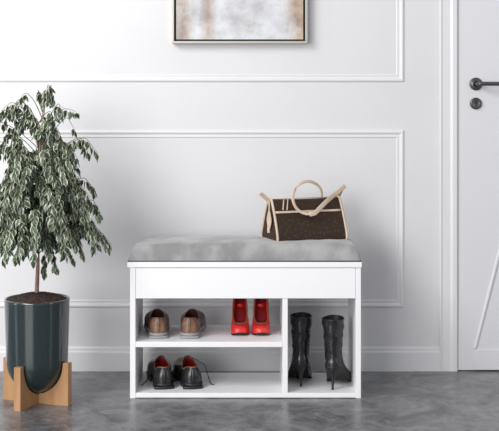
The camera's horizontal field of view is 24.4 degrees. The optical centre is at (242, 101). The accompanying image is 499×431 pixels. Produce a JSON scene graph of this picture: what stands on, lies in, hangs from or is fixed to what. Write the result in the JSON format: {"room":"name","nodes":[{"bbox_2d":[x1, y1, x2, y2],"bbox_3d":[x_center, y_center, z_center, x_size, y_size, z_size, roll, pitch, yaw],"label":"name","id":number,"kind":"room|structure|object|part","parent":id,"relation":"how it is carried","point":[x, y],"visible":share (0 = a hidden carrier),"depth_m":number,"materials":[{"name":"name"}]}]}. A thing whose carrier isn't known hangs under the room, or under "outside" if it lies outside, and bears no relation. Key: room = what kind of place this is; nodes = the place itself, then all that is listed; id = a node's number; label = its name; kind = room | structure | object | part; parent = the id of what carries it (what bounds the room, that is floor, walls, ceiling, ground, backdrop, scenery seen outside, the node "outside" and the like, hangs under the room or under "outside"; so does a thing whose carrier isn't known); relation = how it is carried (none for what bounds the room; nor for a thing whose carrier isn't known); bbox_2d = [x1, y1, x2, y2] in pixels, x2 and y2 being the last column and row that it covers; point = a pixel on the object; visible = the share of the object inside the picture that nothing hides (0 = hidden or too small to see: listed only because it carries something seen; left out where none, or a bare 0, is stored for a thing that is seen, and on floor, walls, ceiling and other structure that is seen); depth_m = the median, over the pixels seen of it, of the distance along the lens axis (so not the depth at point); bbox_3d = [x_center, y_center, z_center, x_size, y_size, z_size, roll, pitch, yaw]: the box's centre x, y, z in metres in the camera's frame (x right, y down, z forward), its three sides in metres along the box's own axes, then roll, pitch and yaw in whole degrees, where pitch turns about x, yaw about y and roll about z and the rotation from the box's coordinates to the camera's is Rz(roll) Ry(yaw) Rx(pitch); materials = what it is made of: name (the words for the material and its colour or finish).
{"room":"entryway","nodes":[
{"label":"entryway","id":0,"kind":"room"},
{"bbox_2d":[4,293,69,392],"bbox_3d":[-0.702,0.829,3.930,0.221,0.322,0.221,0,0,0],"label":"pot","id":1,"kind":"object","parent":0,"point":[36,324],"depth_m":3.84,"materials":[{"name":"teal ceramic"}]},
{"bbox_2d":[0,0,438,346],"bbox_3d":[0.350,-0.276,4.450,5.300,2.600,0.120,0,0,0],"label":"wall","id":2,"kind":"structure","parent":0,"point":[144,187],"depth_m":4.39,"materials":[{"name":"paint"}]},
{"bbox_2d":[0,130,403,307],"bbox_3d":[-0.568,0.445,4.387,2.364,0.676,0.007,0,0,0],"label":"trim","id":3,"kind":"structure","parent":2,"relation":"attached to","point":[398,134],"depth_m":4.39,"materials":[{"name":"white paint"}]},
{"bbox_2d":[0,0,403,81],"bbox_3d":[-0.568,-0.701,4.387,2.364,1.250,0.007,0,0,0],"label":"trim","id":4,"kind":"structure","parent":2,"relation":"attached to","point":[399,76],"depth_m":4.39,"materials":[{"name":"white paint"}]},
{"bbox_2d":[0,347,439,370],"bbox_3d":[-0.776,0.978,4.385,3.049,0.092,0.010,0,0,0],"label":"baseboard","id":5,"kind":"structure","parent":2,"relation":"attached to","point":[82,358],"depth_m":4.38,"materials":[{"name":"white paint"}]},
{"bbox_2d":[172,0,307,43],"bbox_3d":[-0.013,-0.582,4.371,0.513,0.720,0.038,0,0,0],"label":"framed painting","id":6,"kind":"object","parent":2,"relation":"attached to","point":[193,21],"visible":1,"depth_m":4.36,"materials":[{"name":"grey"}]},
{"bbox_2d":[439,0,457,370],"bbox_3d":[1.216,-0.025,4.384,0.935,2.097,0.012,0,0,0],"label":"trim","id":7,"kind":"structure","parent":2,"relation":"attached to","point":[448,9],"depth_m":4.38,"materials":[{"name":"white paint"}]},
{"bbox_2d":[458,0,498,369],"bbox_3d":[1.216,0.009,4.378,0.796,2.024,0.096,0,0,0],"label":"door","id":8,"kind":"structure","parent":2,"relation":"in","point":[478,20],"depth_m":4.39,"materials":[{"name":"white paint"}]},
{"bbox_3d":[0.886,0.006,4.382,0.045,0.045,0.008,0,0,0],"label":"keyhole plate","id":9,"kind":"part","parent":8,"relation":"part of","materials":[{"name":"grey metal"}]},
{"bbox_3d":[0.945,-0.069,4.355,0.133,0.016,0.050,0,0,0],"label":"handle","id":10,"kind":"part","parent":8,"relation":"part of","materials":[{"name":"grey metal"}]},
{"bbox_3d":[1.216,0.981,4.384,0.672,0.079,0.005,0,0,0],"label":"rail","id":11,"kind":"part","parent":8,"relation":"part of","materials":[{"name":"white paint"}]},
{"bbox_2d":[0,370,498,430],"bbox_3d":[0.350,1.054,1.850,5.300,0.060,5.320,0,0,0],"label":"floor","id":12,"kind":"structure","parent":0,"point":[460,400],"depth_m":3.84,"materials":[{"name":"concrete"}]},
{"bbox_2d":[3,357,71,411],"bbox_3d":[-0.702,0.952,3.930,0.197,0.144,0.197,0,0,-24],"label":"plant stand","id":13,"kind":"object","parent":12,"relation":"on","point":[17,391],"visible":0.75,"depth_m":3.88,"materials":[{"name":"brown wood"}]},
{"bbox_3d":[-0.767,0.952,3.955,0.115,0.144,0.025,0,0,21],"label":"leg","id":14,"kind":"part","parent":13,"relation":"part of","materials":[{"name":"brown wood"}]},
{"bbox_3d":[-0.727,0.952,3.865,0.025,0.144,0.115,0,0,21],"label":"leg","id":15,"kind":"part","parent":13,"relation":"part of","materials":[{"name":"brown wood"}]},
{"bbox_3d":[-0.637,0.952,3.905,0.093,0.144,0.102,0,0,-28],"label":"leg","id":16,"kind":"part","parent":13,"relation":"part of","materials":[{"name":"brown wood"}]},
{"bbox_2d":[0,85,111,392],"bbox_3d":[-0.684,0.467,3.937,0.475,1.045,0.400,0,0,0],"label":"potted plant","id":17,"kind":"object","parent":13,"relation":"on","point":[36,322],"visible":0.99,"depth_m":3.86,"materials":[{"name":"green plant"}]},
{"bbox_2d":[127,235,361,397],"bbox_3d":[0.005,0.755,4.128,0.810,0.538,0.305,0,0,0],"label":"bench","id":18,"kind":"object","parent":12,"relation":"on","point":[224,266],"visible":0.91,"depth_m":3.98,"materials":[{"name":"white laminate"}]},
{"bbox_3d":[-0.381,0.798,4.130,0.019,0.452,0.300,0,0,0],"label":"panel","id":19,"kind":"part","parent":18,"relation":"part of","materials":[{"name":"white laminate"}]},
{"bbox_2d":[144,308,169,338],"bbox_3d":[-0.310,0.787,4.149,0.094,0.083,0.249,0,0,-5],"label":"leather shoe","id":20,"kind":"object","parent":18,"relation":"on","point":[156,321],"visible":1,"depth_m":4.04,"materials":[{"name":"brown leather"}]},
{"bbox_2d":[142,355,173,389],"bbox_3d":[-0.314,0.961,4.155,0.122,0.089,0.266,0,0,-9],"label":"shoe","id":21,"kind":"object","parent":18,"relation":"on","point":[158,371],"visible":1,"depth_m":4.05,"materials":[{"name":"black leather"}]},
{"bbox_2d":[180,308,205,338],"bbox_3d":[-0.182,0.787,4.149,0.094,0.083,0.249,0,0,1],"label":"leather shoe","id":22,"kind":"object","parent":18,"relation":"on","point":[193,321],"visible":1,"depth_m":4.05,"materials":[{"name":"brown leather"}]},
{"bbox_2d":[172,355,214,389],"bbox_3d":[-0.184,0.961,4.163,0.137,0.089,0.266,0,0,-11],"label":"shoe","id":23,"kind":"object","parent":18,"relation":"on","point":[185,370],"visible":1,"depth_m":4.06,"materials":[{"name":"black leather"}]},
{"bbox_2d":[136,325,282,346],"bbox_3d":[-0.117,0.838,4.130,0.508,0.019,0.299,0,0,0],"label":"shelf","id":24,"kind":"object","parent":18,"relation":"attached to","point":[213,335],"depth_m":4.02,"materials":[{"name":"white laminate"}]},
{"bbox_2d":[231,298,248,334],"bbox_3d":[-0.011,0.743,4.162,0.066,0.170,0.179,0,0,-1],"label":"heels","id":25,"kind":"object","parent":18,"relation":"on","point":[240,321],"visible":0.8,"depth_m":4.18,"materials":[{"name":"red"}]},
{"bbox_2d":[128,235,360,260],"bbox_3d":[0.006,0.519,4.130,0.806,0.066,0.298,0,0,0],"label":"seat cushion","id":26,"kind":"object","parent":18,"relation":"on","point":[224,247],"depth_m":3.99,"materials":[{"name":"grey fabric"}]},
{"bbox_3d":[0.005,0.562,4.128,0.810,0.019,0.304,0,0,0],"label":"lid","id":27,"kind":"part","parent":18,"relation":"part of","materials":[{"name":"white laminate"}]},
{"bbox_3d":[0.009,0.626,3.988,0.759,0.106,0.016,0,0,0],"label":"panel","id":28,"kind":"part","parent":18,"relation":"part of","materials":[{"name":"white laminate"}]},
{"bbox_2d":[252,298,269,334],"bbox_3d":[0.066,0.743,4.162,0.066,0.170,0.179,0,0,1],"label":"heels","id":29,"kind":"object","parent":18,"relation":"on","point":[261,321],"visible":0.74,"depth_m":4.18,"materials":[{"name":"red"}]},
{"bbox_2d":[288,312,311,386],"bbox_3d":[0.206,0.882,4.165,0.088,0.247,0.209,0,0,2],"label":"boot","id":30,"kind":"object","parent":18,"relation":"on","point":[301,322],"visible":1,"depth_m":4.08,"materials":[{"name":"black leather"}]},
{"bbox_2d":[259,180,347,241],"bbox_3d":[0.216,0.391,4.160,0.345,0.221,0.151,0,0,-22],"label":"handbag","id":31,"kind":"object","parent":18,"relation":"on","point":[315,218],"visible":0.99,"depth_m":4.12,"materials":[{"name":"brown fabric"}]},
{"bbox_3d":[0.242,0.342,4.132,0.157,0.123,0.060,0,0,-34],"label":"handle","id":32,"kind":"part","parent":31,"relation":"part of","materials":[{"name":"beige leather"}]},
{"bbox_3d":[0.309,0.354,4.156,0.188,0.108,0.015,0,0,-42],"label":"handle","id":33,"kind":"part","parent":31,"relation":"part of","materials":[{"name":"beige leather"}]},
{"bbox_2d":[321,315,350,389],"bbox_3d":[0.334,0.882,4.113,0.087,0.247,0.212,0,0,19],"label":"boot","id":34,"kind":"object","parent":18,"relation":"on","point":[333,325],"visible":0.99,"depth_m":4.03,"materials":[{"name":"black leather"}]},
{"bbox_3d":[0.399,0.798,4.130,0.018,0.452,0.300,0,0,0],"label":"panel","id":35,"kind":"part","parent":18,"relation":"part of","materials":[{"name":"white laminate"}]}
]}

